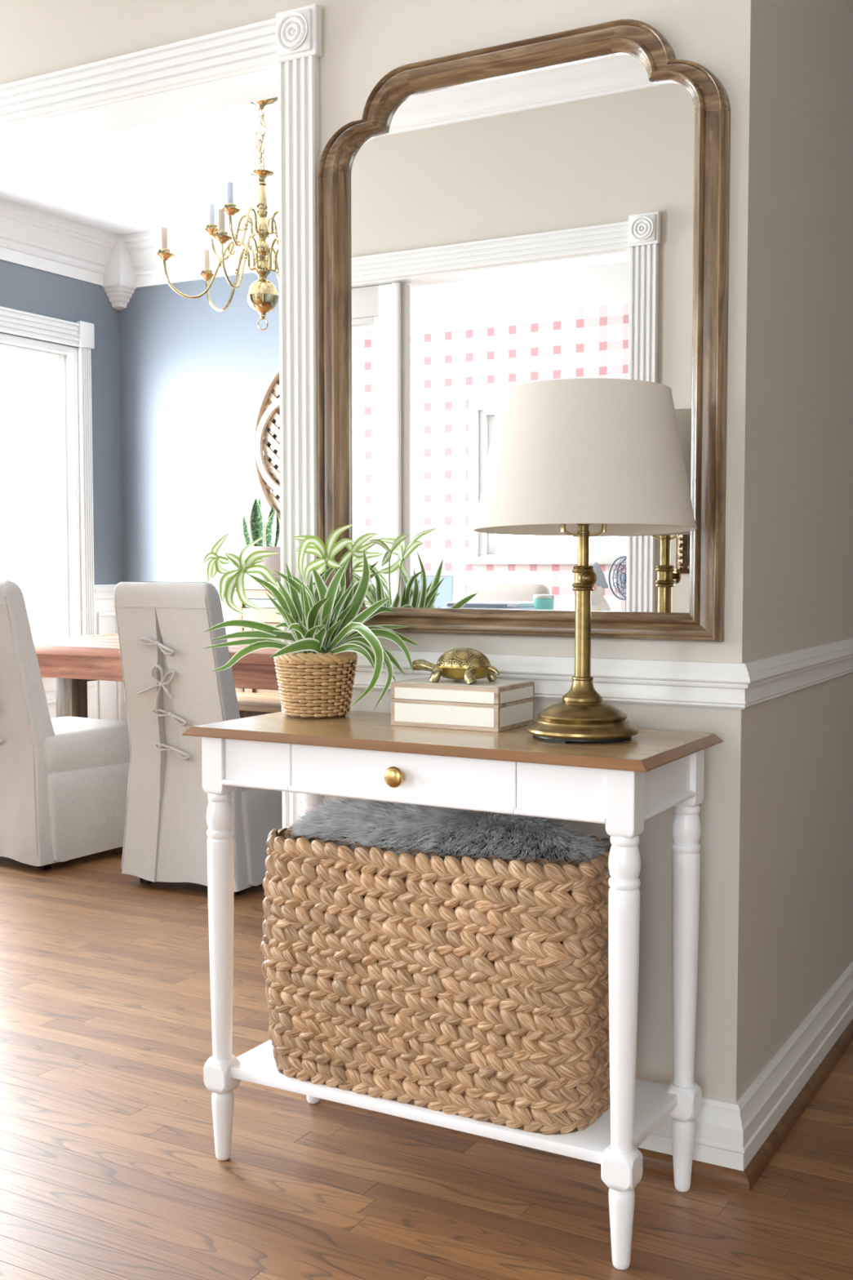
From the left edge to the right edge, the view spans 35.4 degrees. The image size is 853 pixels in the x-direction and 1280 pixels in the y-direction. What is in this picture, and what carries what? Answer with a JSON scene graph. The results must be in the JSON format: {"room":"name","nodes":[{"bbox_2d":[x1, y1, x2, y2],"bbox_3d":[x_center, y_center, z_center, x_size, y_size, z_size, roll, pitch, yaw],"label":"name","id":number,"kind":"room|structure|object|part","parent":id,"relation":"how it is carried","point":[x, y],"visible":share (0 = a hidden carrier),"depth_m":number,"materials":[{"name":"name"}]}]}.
{"room":"entryway","nodes":[
{"label":"entryway","id":0,"kind":"room"},
{"bbox_2d":[0,259,122,584],"bbox_3d":[-2.386,-0.620,5.766,0.130,2.740,2.969,2,4,29],"label":"wall","id":1,"kind":"structure","parent":0,"point":[22,288],"depth_m":6.87,"materials":[{"name":"blue paint"}]},
{"bbox_2d":[0,306,95,692],"bbox_3d":[-2.249,-0.632,5.958,0.180,1.842,2.100,2,4,29],"label":"window","id":2,"kind":"structure","parent":1,"relation":"in","point":[73,366],"depth_m":6.74,"materials":[{"name":"white paint"}]},
{"bbox_3d":[-2.278,-1.366,5.932,0.035,0.040,1.750,2,4,29],"label":"sash rail","id":3,"kind":"part","parent":2,"relation":"part of","materials":[{"name":"white paint"}]},
{"bbox_3d":[-2.210,-1.480,5.876,0.020,0.115,1.920,2,4,29],"label":"casing","id":4,"kind":"part","parent":2,"relation":"part of","materials":[{"name":"white paint"}]},
{"bbox_3d":[-1.815,-0.669,6.782,0.129,1.598,0.035,2,4,29],"label":"frame","id":5,"kind":"part","parent":2,"relation":"part of","materials":[{"name":"white paint"}]},
{"bbox_3d":[-1.724,-0.673,6.790,0.020,1.610,0.075,2,4,29],"label":"casing","id":6,"kind":"part","parent":2,"relation":"part of","materials":[{"name":"white paint"}]},
{"bbox_2d":[44,584,124,720],"bbox_3d":[-2.316,0.265,5.777,0.030,0.972,2.968,2,4,29],"label":"trim","id":7,"kind":"structure","parent":1,"relation":"attached to","point":[105,700],"depth_m":6.93,"materials":[{"name":"white paint"}]},
{"bbox_3d":[-1.879,0.406,6.567,0.012,0.220,0.580,2,4,29],"label":"panel moulding","id":8,"kind":"part","parent":7,"relation":"part of","materials":[{"name":"white paint"}]},
{"bbox_3d":[-2.381,0.531,5.698,0.008,0.450,2.741,2,4,29],"label":"wainscot panel","id":9,"kind":"part","parent":7,"relation":"part of","materials":[{"name":"white paint"}]},
{"bbox_3d":[-1.650,-0.249,6.942,0.023,0.079,0.219,2,4,29],"label":"wainscot rail","id":10,"kind":"part","parent":7,"relation":"part of","materials":[{"name":"white paint"}]},
{"bbox_3d":[-1.649,0.168,6.964,0.012,0.630,0.160,2,4,29],"label":"panel moulding","id":11,"kind":"part","parent":7,"relation":"part of","materials":[{"name":"white paint"}]},
{"bbox_2d":[0,102,278,235],"bbox_3d":[-0.764,-1.828,2.011,6.700,0.100,8.600,2,4,29],"label":"ceiling","id":12,"kind":"structure","parent":0,"point":[139,179],"depth_m":5.67,"materials":[{"name":"white paint"}]},
{"bbox_2d":[153,97,279,330],"bbox_3d":[-0.587,-1.522,4.771,0.733,0.824,0.744,2,4,29],"label":"chandelier","id":13,"kind":"object","parent":12,"relation":"hanging from","point":[262,295],"visible":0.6,"depth_m":4.75,"materials":[{"name":"gold metal"}]},
{"bbox_3d":[-0.767,-1.314,4.738,0.327,0.213,0.017,-1,3,-15],"label":"arm","id":14,"kind":"part","parent":13,"relation":"part of","materials":[{"name":"gold metal"}]},
{"bbox_3d":[-0.715,-1.324,4.917,0.016,0.213,0.327,-3,4,-43],"label":"arm","id":15,"kind":"part","parent":13,"relation":"part of","materials":[{"name":"gold metal"}]},
{"bbox_3d":[-0.695,-1.450,4.823,0.196,0.155,0.017,1,4,24],"label":"arm","id":16,"kind":"part","parent":13,"relation":"part of","materials":[{"name":"gold metal"}]},
{"bbox_3d":[-0.638,-1.306,4.604,0.017,0.213,0.327,1,3,16],"label":"arm","id":17,"kind":"part","parent":13,"relation":"part of","materials":[{"name":"gold metal"}]},
{"bbox_3d":[-0.635,-1.442,4.668,0.017,0.155,0.196,2,4,26],"label":"arm","id":18,"kind":"part","parent":13,"relation":"part of","materials":[{"name":"gold metal"}]},
{"bbox_3d":[-0.587,-1.411,4.777,0.115,0.523,0.115,2,4,29],"label":"stem","id":19,"kind":"part","parent":13,"relation":"part of","materials":[{"name":"gold metal"}]},
{"bbox_3d":[-0.584,-1.772,4.759,0.026,0.226,0.009,1,4,24],"label":"supply cord","id":20,"kind":"part","parent":13,"relation":"part of","materials":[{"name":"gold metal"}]},
{"bbox_3d":[-0.458,-1.308,4.649,0.016,0.213,0.327,-3,4,-43],"label":"arm","id":21,"kind":"part","parent":13,"relation":"part of","materials":[{"name":"gold metal"}]},
{"bbox_3d":[-0.538,-1.454,4.883,0.017,0.155,0.196,2,4,26],"label":"arm","id":22,"kind":"part","parent":13,"relation":"part of","materials":[{"name":"gold metal"}]},
{"bbox_3d":[-0.535,-1.326,4.961,0.083,0.213,0.319,2,4,29],"label":"arm","id":23,"kind":"part","parent":13,"relation":"part of","materials":[{"name":"gold metal"}]},
{"bbox_3d":[-0.478,-1.445,4.727,0.196,0.155,0.017,1,4,24],"label":"arm","id":24,"kind":"part","parent":13,"relation":"part of","materials":[{"name":"gold metal"}]},
{"bbox_3d":[-0.406,-1.319,4.828,0.327,0.213,0.017,-1,3,-15],"label":"arm","id":25,"kind":"part","parent":13,"relation":"part of","materials":[{"name":"gold metal"}]},
{"bbox_2d":[119,270,280,585],"bbox_3d":[0.172,-0.639,6.101,4.264,2.740,0.120,2,4,29],"label":"wall","id":26,"kind":"structure","parent":0,"point":[195,376],"depth_m":6.78,"materials":[{"name":"blue paint"}]},
{"bbox_2d":[0,198,278,310],"bbox_3d":[-0.555,-1.758,4.671,4.069,0.342,2.969,2,4,29],"label":"trim","id":27,"kind":"structure","parent":26,"relation":"attached to","point":[121,264],"depth_m":6.62,"materials":[{"name":"white paint"}]},
{"bbox_3d":[0.150,-1.879,5.902,4.049,0.240,0.125,2,4,29],"label":"crown","id":28,"kind":"part","parent":27,"relation":"part of","materials":[{"name":"white paint"}]},
{"bbox_2d":[124,585,256,721],"bbox_3d":[0.164,0.248,6.069,4.069,0.972,0.030,2,4,29],"label":"trim","id":29,"kind":"structure","parent":26,"relation":"attached to","point":[227,611],"depth_m":6.71,"materials":[{"name":"white paint"}]},
{"bbox_3d":[-1.156,0.177,6.809,0.680,0.630,0.012,2,4,29],"label":"panel moulding","id":30,"kind":"part","parent":29,"relation":"part of","materials":[{"name":"white paint"}]},
{"bbox_3d":[0.166,-0.198,6.047,4.069,0.079,0.023,2,4,29],"label":"wainscot rail","id":31,"kind":"part","parent":29,"relation":"part of","materials":[{"name":"white paint"}]},
{"bbox_2d":[252,367,279,523],"bbox_3d":[-0.381,-0.923,6.277,1.030,1.030,0.063,2,4,29],"label":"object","id":32,"kind":"object","parent":26,"relation":"attached to","point":[268,408],"visible":0.12,"depth_m":6.48,"materials":[{"name":"brown wood"}]},
{"bbox_2d":[0,0,761,1103],"bbox_3d":[-1.273,-0.481,3.330,4.200,2.740,0.065,2,4,29],"label":"wall","id":33,"kind":"structure","parent":0,"point":[362,41],"depth_m":2.38,"materials":[{"name":"beige paint"}]},
{"bbox_2d":[0,3,321,828],"bbox_3d":[-1.214,-0.201,3.342,2.376,2.180,0.186,2,4,29],"label":"trim","id":34,"kind":"structure","parent":33,"relation":"attached to","point":[279,56],"depth_m":2.72,"materials":[{"name":"white paint"}]},
{"bbox_3d":[-1.137,-1.242,3.334,2.270,0.089,0.020,2,4,29],"label":"casing","id":35,"kind":"part","parent":34,"relation":"part of","materials":[{"name":"white paint"}]},
{"bbox_3d":[-0.258,-0.214,2.726,0.089,1.897,0.020,2,4,29],"label":"casing","id":36,"kind":"part","parent":34,"relation":"part of","materials":[{"name":"white paint"}]},
{"bbox_2d":[317,19,730,642],"bbox_3d":[0.147,-0.546,2.468,0.822,1.078,0.039,2,4,29],"label":"wall mirror","id":37,"kind":"object","parent":33,"relation":"attached to","point":[491,220],"visible":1,"depth_m":2.46,"materials":[{"name":"clear glass"}]},
{"bbox_3d":[0.151,-1.060,2.436,0.421,0.049,0.038,2,4,29],"label":"frame rail","id":38,"kind":"part","parent":37,"relation":"part of","materials":[{"name":"brown wood"}]},
{"bbox_3d":[0.147,-0.032,2.497,0.822,0.049,0.038,2,4,29],"label":"frame rail","id":39,"kind":"part","parent":37,"relation":"part of","materials":[{"name":"brown wood"}]},
{"bbox_2d":[352,649,750,709],"bbox_3d":[0.168,0.068,2.502,0.890,0.079,0.021,2,4,29],"label":"trim","id":40,"kind":"structure","parent":33,"relation":"attached to","point":[722,685],"depth_m":2.40,"materials":[{"name":"white paint"}]},
{"bbox_2d":[637,1096,749,1191],"bbox_3d":[0.171,0.869,2.537,0.905,0.135,0.036,2,4,29],"label":"baseboard","id":41,"kind":"structure","parent":33,"relation":"attached to","point":[718,1152],"depth_m":2.35,"materials":[{"name":"white paint"}]},
{"bbox_3d":[0.166,0.924,2.532,0.905,0.027,0.017,2,4,29],"label":"shoe moulding","id":42,"kind":"part","parent":41,"relation":"part of","materials":[{"name":"brown wood"}]},
{"bbox_2d":[0,846,852,1279],"bbox_3d":[-0.925,1.002,2.263,7.924,0.100,8.600,2,4,29],"label":"floor","id":43,"kind":"structure","parent":0,"point":[110,1169],"depth_m":2.42,"materials":[{"name":"brown wood"}]},
{"bbox_2d":[0,580,129,870],"bbox_3d":[-1.403,0.287,4.950,0.503,1.022,0.652,2,4,34],"label":"dining chair","id":44,"kind":"object","parent":43,"relation":"on","point":[64,780],"visible":0.8,"depth_m":4.71,"materials":[{"name":"fabric"}]},
{"bbox_3d":[-1.354,0.661,4.729,0.044,0.300,0.044,2,4,34],"label":"leg","id":45,"kind":"part","parent":44,"relation":"part of","materials":[{"name":"brown wood"}]},
{"bbox_2d":[32,633,280,717],"bbox_3d":[-0.511,0.402,5.149,2.300,0.771,0.980,2,4,29],"label":"dining table","id":46,"kind":"object","parent":43,"relation":"on","point":[74,661],"visible":0.09,"depth_m":5.05,"materials":[{"name":"brown wood"}]},
{"bbox_3d":[-1.442,0.363,5.440,0.090,0.654,0.090,2,4,29],"label":"leg","id":47,"kind":"part","parent":46,"relation":"part of","materials":[{"name":"brown wood"}]},
{"bbox_2d":[113,581,282,895],"bbox_3d":[-0.710,0.308,4.579,0.503,1.022,0.652,2,4,26],"label":"dining chair","id":48,"kind":"object","parent":43,"relation":"on","point":[171,686],"visible":0.76,"depth_m":4.35,"materials":[{"name":"fabric"}]},
{"bbox_3d":[-0.947,0.673,4.525,0.044,0.300,0.044,2,4,26],"label":"leg","id":49,"kind":"part","parent":48,"relation":"part of","materials":[{"name":"brown wood"}]},
{"bbox_3d":[-0.627,0.682,4.368,0.044,0.300,0.044,2,4,26],"label":"leg","id":50,"kind":"part","parent":48,"relation":"part of","materials":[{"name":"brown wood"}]},
{"bbox_2d":[232,581,280,693],"bbox_3d":[-0.142,0.237,6.063,1.700,0.995,0.270,2,4,29],"label":"sideboard","id":51,"kind":"object","parent":43,"relation":"on","point":[253,589],"visible":0.09,"depth_m":6.28,"materials":[{"name":"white wood"}]},
{"bbox_3d":[-0.882,0.238,6.381,0.060,0.957,0.060,2,4,29],"label":"corner post","id":52,"kind":"part","parent":51,"relation":"part of","materials":[{"name":"white wood"}]},
{"bbox_2d":[241,497,280,581],"bbox_3d":[-0.773,-0.480,6.377,0.216,0.400,0.212,2,4,29],"label":"snake plant","id":53,"kind":"object","parent":51,"relation":"on","point":[258,527],"visible":0.71,"depth_m":6.33,"materials":[{"name":"green plant"}]},
{"bbox_3d":[-0.775,-0.362,6.385,0.212,0.165,0.212,2,4,29],"label":"pot","id":54,"kind":"part","parent":53,"relation":"part of","materials":[{"name":"white ceramic"}]},
{"bbox_3d":[-0.188,-0.153,5.960,1.538,0.042,0.020,2,4,29],"label":"drawer","id":55,"kind":"part","parent":51,"relation":"part of","materials":[{"name":"white wood"}]},
{"bbox_3d":[-0.191,-0.097,5.957,1.538,0.065,0.030,2,4,29],"label":"rail","id":56,"kind":"part","parent":51,"relation":"part of","materials":[{"name":"white wood"}]},
{"bbox_3d":[-0.191,-0.196,5.951,1.538,0.042,0.030,2,4,29],"label":"rail","id":57,"kind":"part","parent":51,"relation":"part of","materials":[{"name":"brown wood"}]},
{"bbox_3d":[-0.649,0.227,6.243,0.474,0.611,0.012,2,4,29],"label":"door","id":58,"kind":"part","parent":51,"relation":"part of","materials":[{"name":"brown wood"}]},
{"bbox_2d":[235,691,281,718],"bbox_3d":[-0.224,0.514,5.781,1.810,0.474,0.341,2,4,29],"label":"bench","id":59,"kind":"object","parent":43,"relation":"on","point":[250,704],"visible":0.02,"depth_m":5.92,"materials":[{"name":"brown wood"}]},
{"bbox_3d":[-0.269,0.355,5.691,1.590,0.061,0.035,2,4,29],"label":"rail","id":60,"kind":"part","parent":59,"relation":"part of","materials":[{"name":"wood"}]},
{"bbox_2d":[182,710,723,1270],"bbox_3d":[0.036,0.551,2.351,0.864,0.791,0.380,2,4,29],"label":"console table","id":61,"kind":"object","parent":43,"relation":"on","point":[620,786],"visible":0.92,"depth_m":2.21,"materials":[{"name":"white paint"}]},
{"bbox_3d":[-0.370,0.556,2.411,0.050,0.776,0.050,2,4,29],"label":"leg","id":62,"kind":"part","parent":61,"relation":"part of","materials":[{"name":"white paint"}]},
{"bbox_3d":[-0.297,0.253,2.331,0.142,0.011,0.012,2,4,29],"label":"bead moulding","id":63,"kind":"part","parent":61,"relation":"part of","materials":[{"name":"white paint"}]},
{"bbox_3d":[-0.291,0.212,2.340,0.142,0.082,0.018,2,4,29],"label":"apron panel","id":64,"kind":"part","parent":61,"relation":"part of","materials":[{"name":"white paint"}]},
{"bbox_2d":[200,523,419,719],"bbox_3d":[-0.210,-0.037,2.532,0.454,0.363,0.247,2,4,29],"label":"spider plant","id":65,"kind":"object","parent":61,"relation":"on","point":[315,674],"visible":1,"depth_m":2.50,"materials":[{"name":"green leaf with white edges"},{"name":"woven wicker"},{"name":"dark soil"}]},
{"bbox_3d":[-0.379,-0.147,2.579,0.064,0.028,0.003,2,4,29],"label":"runner stem","id":66,"kind":"part","parent":65,"relation":"part of","materials":[{"name":"green plant"}]},
{"bbox_3d":[-0.289,-0.067,2.557,0.129,0.134,0.007,1,3,10],"label":"runner stem","id":67,"kind":"part","parent":65,"relation":"part of","materials":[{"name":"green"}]},
{"bbox_3d":[-0.210,0.084,2.538,0.143,0.120,0.143,2,4,29],"label":"pot","id":68,"kind":"part","parent":65,"relation":"part of","materials":[{"name":"brown wicker"}]},
{"bbox_3d":[-0.194,-0.082,2.537,0.014,0.141,0.003,2,4,29],"label":"runner stem","id":69,"kind":"part","parent":65,"relation":"part of","materials":[{"name":"green plant"}]},
{"bbox_3d":[-0.166,-0.091,2.573,0.057,0.158,0.006,-3,4,-38],"label":"runner stem","id":70,"kind":"part","parent":65,"relation":"part of","materials":[{"name":"green plant"}]},
{"bbox_3d":[-0.227,0.541,2.665,0.050,0.776,0.050,2,4,29],"label":"leg","id":71,"kind":"part","parent":61,"relation":"part of","materials":[{"name":"white paint"}]},
{"bbox_3d":[-0.050,0.223,2.179,0.034,0.034,0.026,2,4,29],"label":"knob","id":72,"kind":"part","parent":61,"relation":"part of","materials":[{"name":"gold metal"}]},
{"bbox_3d":[-0.049,0.261,2.192,0.426,0.011,0.012,2,4,29],"label":"bead moulding","id":73,"kind":"part","parent":61,"relation":"part of","materials":[{"name":"white paint"}]},
{"bbox_3d":[-0.043,0.221,2.200,0.426,0.079,0.018,2,4,29],"label":"drawer","id":74,"kind":"part","parent":61,"relation":"part of","materials":[{"name":"white paint"}]},
{"bbox_2d":[260,826,611,1134],"bbox_3d":[0.024,0.556,2.332,0.650,0.446,0.284,2,4,29],"label":"storage basket","id":75,"kind":"object","parent":61,"relation":"on","point":[480,992],"visible":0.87,"depth_m":2.18,"materials":[{"name":"wicker"}]},
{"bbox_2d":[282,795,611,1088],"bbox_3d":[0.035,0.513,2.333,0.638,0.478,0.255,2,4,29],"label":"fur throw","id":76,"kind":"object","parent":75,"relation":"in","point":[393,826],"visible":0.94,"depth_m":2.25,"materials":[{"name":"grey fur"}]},
{"bbox_2d":[231,1039,677,1164],"bbox_3d":[0.037,0.780,2.364,0.764,0.019,0.310,2,4,29],"label":"shelf","id":77,"kind":"object","parent":61,"relation":"attached to","point":[654,1101],"depth_m":2.22,"materials":[{"name":"white paint"}]},
{"bbox_2d":[391,676,534,732],"bbox_3d":[0.066,0.113,2.409,0.216,0.077,0.149,2,4,29],"label":"decorative box","id":78,"kind":"object","parent":61,"relation":"on","point":[483,705],"visible":0.97,"depth_m":2.35,"materials":[{"name":"white wood"}]},
{"bbox_3d":[0.030,0.097,2.344,0.199,0.020,0.003,2,4,29],"label":"inlay panel","id":79,"kind":"part","parent":78,"relation":"part of","materials":[{"name":"white"}]},
{"bbox_3d":[0.030,0.131,2.346,0.199,0.033,0.003,2,4,29],"label":"inlay panel","id":80,"kind":"part","parent":78,"relation":"part of","materials":[{"name":"white"}]},
{"bbox_2d":[412,648,499,684],"bbox_3d":[0.052,0.046,2.407,0.190,0.065,0.093,2,4,33],"label":"turtle figurine","id":81,"kind":"object","parent":78,"relation":"on","point":[468,664],"visible":1,"depth_m":2.37,"materials":[{"name":"gold metal"}]},
{"bbox_3d":[0.021,0.060,2.391,0.032,0.036,0.023,-1,4,-23],"label":"flipper leg","id":82,"kind":"part","parent":81,"relation":"part of","materials":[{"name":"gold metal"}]},
{"bbox_3d":[0.077,0.063,2.353,0.023,0.037,0.033,0,3,0],"label":"flipper leg","id":83,"kind":"part","parent":81,"relation":"part of","materials":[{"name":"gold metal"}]},
{"bbox_3d":[0.112,0.060,2.406,0.033,0.037,0.023,-1,4,-23],"label":"flipper leg","id":84,"kind":"part","parent":81,"relation":"part of","materials":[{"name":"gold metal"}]},
{"bbox_3d":[0.066,0.089,2.407,0.214,0.028,0.148,2,4,29],"label":"lid","id":85,"kind":"part","parent":78,"relation":"part of","materials":[{"name":"brown wood"}]},
{"bbox_3d":[0.066,0.076,2.406,0.199,0.003,0.132,2,4,29],"label":"inlay panel","id":86,"kind":"part","parent":78,"relation":"part of","materials":[{"name":"white"}]},
{"bbox_3d":[0.159,0.096,2.355,0.003,0.020,0.132,2,4,29],"label":"inlay panel","id":87,"kind":"part","parent":78,"relation":"part of","materials":[{"name":"white"}]},
{"bbox_3d":[0.159,0.130,2.357,0.003,0.033,0.132,2,4,29],"label":"inlay panel","id":88,"kind":"part","parent":78,"relation":"part of","materials":[{"name":"white"}]},
{"bbox_3d":[0.204,0.270,2.050,0.151,0.011,0.012,2,4,29],"label":"bead moulding","id":89,"kind":"part","parent":61,"relation":"part of","materials":[{"name":"white paint"}]},
{"bbox_3d":[0.210,0.228,2.059,0.151,0.082,0.018,2,4,29],"label":"apron panel","id":90,"kind":"part","parent":61,"relation":"part of","materials":[{"name":"white paint"}]},
{"bbox_2d":[473,377,697,743],"bbox_3d":[0.259,-0.123,2.202,0.363,0.573,0.363,0,3,0],"label":"table lamp","id":91,"kind":"object","parent":61,"relation":"on","point":[583,458],"visible":1,"depth_m":2.07,"materials":[{"name":"gold metal"}]},
{"bbox_3d":[0.259,-0.292,2.192,0.363,0.235,0.363,2,4,29],"label":"lamp shade","id":92,"kind":"part","parent":91,"relation":"part of","materials":[{"name":"beige fabric"}]},
{"bbox_3d":[0.263,-0.101,2.189,0.030,0.030,0.018,-1,3,-11],"label":"adjusting knob","id":93,"kind":"part","parent":91,"relation":"part of","materials":[{"name":"gold metal"}]},
{"bbox_3d":[0.299,0.577,2.036,0.050,0.776,0.050,2,4,29],"label":"leg","id":94,"kind":"part","parent":61,"relation":"part of","materials":[{"name":"white paint"}]},
{"bbox_3d":[0.386,0.265,2.137,0.012,0.011,0.246,2,4,29],"label":"bead moulding","id":95,"kind":"part","parent":61,"relation":"part of","materials":[{"name":"white paint"}]},
{"bbox_3d":[0.442,0.562,2.290,0.050,0.776,0.050,2,4,29],"label":"leg","id":96,"kind":"part","parent":61,"relation":"part of","materials":[{"name":"white paint"}]},
{"bbox_2d":[746,0,852,1089],"bbox_3d":[1.362,-0.508,3.800,0.065,2.740,3.335,2,4,29],"label":"wall","id":97,"kind":"structure","parent":0,"point":[801,918],"depth_m":2.64,"materials":[{"name":"beige paint"}]},
{"bbox_2d":[736,961,852,1191],"bbox_3d":[1.383,0.797,3.805,0.038,0.135,3.436,2,4,29],"label":"baseboard","id":98,"kind":"structure","parent":97,"relation":"attached to","point":[775,1102],"depth_m":2.63,"materials":[{"name":"white paint"}]},
{"bbox_2d":[742,637,852,709],"bbox_3d":[1.379,-0.004,3.770,0.021,0.079,3.421,2,4,29],"label":"trim","id":99,"kind":"structure","parent":97,"relation":"attached to","point":[771,677],"depth_m":2.58,"materials":[{"name":"white paint"}]}
]}

